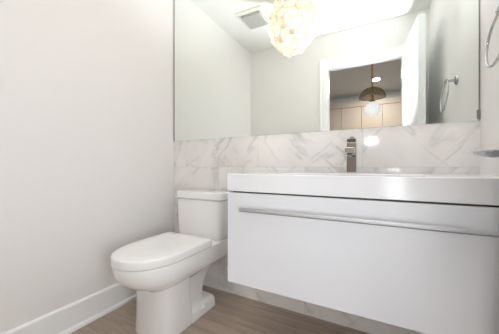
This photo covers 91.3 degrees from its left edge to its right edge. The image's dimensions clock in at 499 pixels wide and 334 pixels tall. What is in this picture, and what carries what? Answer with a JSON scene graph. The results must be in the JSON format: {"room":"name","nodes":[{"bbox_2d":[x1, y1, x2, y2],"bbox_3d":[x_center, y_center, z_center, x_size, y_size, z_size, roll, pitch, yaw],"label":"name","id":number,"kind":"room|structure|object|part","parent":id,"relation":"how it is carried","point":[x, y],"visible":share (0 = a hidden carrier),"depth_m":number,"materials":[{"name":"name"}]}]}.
{"room":"bathroom","nodes":[
{"label":"bathroom","id":0,"kind":"room"},
{"bbox_2d":[0,0,173,333],"bbox_3d":[-0.996,-0.295,1.435,0.100,2.390,1.578,0,0,28],"label":"wall","id":1,"kind":"structure","parent":0,"point":[87,86],"depth_m":1.37,"materials":[{"name":"white paint"}]},
{"bbox_2d":[2,283,135,333],"bbox_3d":[-0.933,0.827,1.416,0.030,0.147,1.333,0,0,28],"label":"baseboard","id":2,"kind":"structure","parent":1,"relation":"attached to","point":[67,319],"depth_m":1.37,"materials":[{"name":"white paint"}]},
{"bbox_3d":[-0.927,0.889,1.412,0.016,0.022,1.333,0,0,28],"label":"shoe moulding","id":3,"kind":"part","parent":2,"relation":"part of","materials":[{"name":"white paint"}]},
{"bbox_2d":[70,285,369,333],"bbox_3d":[-0.115,0.950,0.959,2.104,0.100,1.578,0,0,28],"label":"floor","id":4,"kind":"structure","parent":0,"point":[231,313],"depth_m":1.42,"materials":[{"name":"brown wood"}]},
{"bbox_2d":[110,189,229,333],"bbox_3d":[-0.460,0.535,1.490,0.406,0.730,0.753,0,0,28],"label":"toilet","id":5,"kind":"object","parent":4,"relation":"on","point":[167,271],"visible":0.94,"depth_m":1.34,"materials":[{"name":"white ceramic"}]},
{"bbox_3d":[-0.507,0.461,1.370,0.372,0.044,0.498,0,0,28],"label":"lid","id":6,"kind":"part","parent":5,"relation":"part of","materials":[{"name":"white plastic"}]},
{"bbox_3d":[-0.445,0.569,1.485,0.366,0.162,0.745,0,0,28],"label":"bowl","id":7,"kind":"part","parent":5,"relation":"part of","materials":[{"name":"white ceramic"}]},
{"bbox_3d":[-0.322,0.196,1.744,0.406,0.050,0.175,0,0,28],"label":"tank lid","id":8,"kind":"part","parent":5,"relation":"part of","materials":[{"name":"white ceramic"}]},
{"bbox_3d":[-0.321,0.357,1.746,0.394,0.272,0.165,0,0,28],"label":"tank","id":9,"kind":"part","parent":5,"relation":"part of","materials":[{"name":"white ceramic"}]},
{"bbox_2d":[174,120,479,279],"bbox_3d":[0.237,-0.295,1.609,1.904,2.390,0.100,0,0,28],"label":"wall","id":10,"kind":"structure","parent":0,"point":[438,148],"depth_m":1.44,"materials":[{"name":"stone"}]},
{"bbox_2d":[203,274,424,333],"bbox_3d":[0.211,0.858,1.561,1.904,0.085,0.010,0,0,28],"label":"baseboard","id":11,"kind":"structure","parent":10,"relation":"attached to","point":[367,325],"depth_m":1.47,"materials":[{"name":"stone"}]},
{"bbox_2d":[174,0,479,140],"bbox_3d":[0.212,-0.846,1.560,1.899,1.268,0.011,0,0,28],"label":"mirror","id":12,"kind":"object","parent":10,"relation":"attached to","point":[242,68],"visible":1,"depth_m":1.45,"materials":[{"name":"clear glass"}]},
{"bbox_2d":[228,191,498,333],"bbox_3d":[0.461,0.338,1.136,1.056,0.443,0.518,0,0,28],"label":"vanity cabinet","id":13,"kind":"object","parent":10,"relation":"attached to","point":[420,266],"visible":0.91,"depth_m":0.88,"materials":[{"name":"white paint"}]},
{"bbox_2d":[227,172,498,205],"bbox_3d":[0.470,0.074,1.153,1.058,0.083,0.479,0,0,28],"label":"sink","id":14,"kind":"object","parent":13,"relation":"in","point":[480,189],"visible":1,"depth_m":0.89,"materials":[{"name":"white ceramic"}]},
{"bbox_2d":[345,136,357,172],"bbox_3d":[0.528,-0.068,1.265,0.054,0.202,0.186,0,0,28],"label":"faucet","id":15,"kind":"object","parent":14,"relation":"on","point":[351,150],"visible":0.98,"depth_m":1.26,"materials":[{"name":"silver metal"}]},
{"bbox_3d":[0.506,-0.075,1.223,0.042,0.047,0.090,0,0,28],"label":"spout","id":16,"kind":"part","parent":15,"relation":"part of","materials":[{"name":"silver metal"}]},
{"bbox_3d":[0.549,-0.147,1.304,0.044,0.043,0.097,0,0,28],"label":"lever","id":17,"kind":"part","parent":15,"relation":"part of","materials":[{"name":"silver metal"}]},
{"bbox_3d":[0.372,0.146,0.971,1.016,0.059,0.018,0,0,28],"label":"rail","id":18,"kind":"part","parent":13,"relation":"part of","materials":[{"name":"grey"}]},
{"bbox_2d":[473,150,498,157],"bbox_3d":[0.399,-0.126,0.283,0.148,2.028,0.618,0,0,36],"label":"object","id":19,"kind":"structure","parent":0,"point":[486,153],"depth_m":0.42,"materials":[{"name":"silver metal"}]},
{"bbox_2d":[480,0,498,175],"bbox_3d":[0.767,-0.295,0.482,0.100,2.390,1.578,0,0,28],"label":"wall","id":20,"kind":"structure","parent":0,"point":[489,77],"depth_m":1.01,"materials":[{"name":"white paint"}]},
{"bbox_2d":[484,6,498,67],"bbox_3d":[0.833,-0.437,0.789,0.075,0.210,0.185,0,0,28],"label":"towel ring","id":21,"kind":"object","parent":20,"relation":"attached to","point":[497,9],"visible":1,"depth_m":0.85,"materials":[{"name":"silver metal"}]}
]}

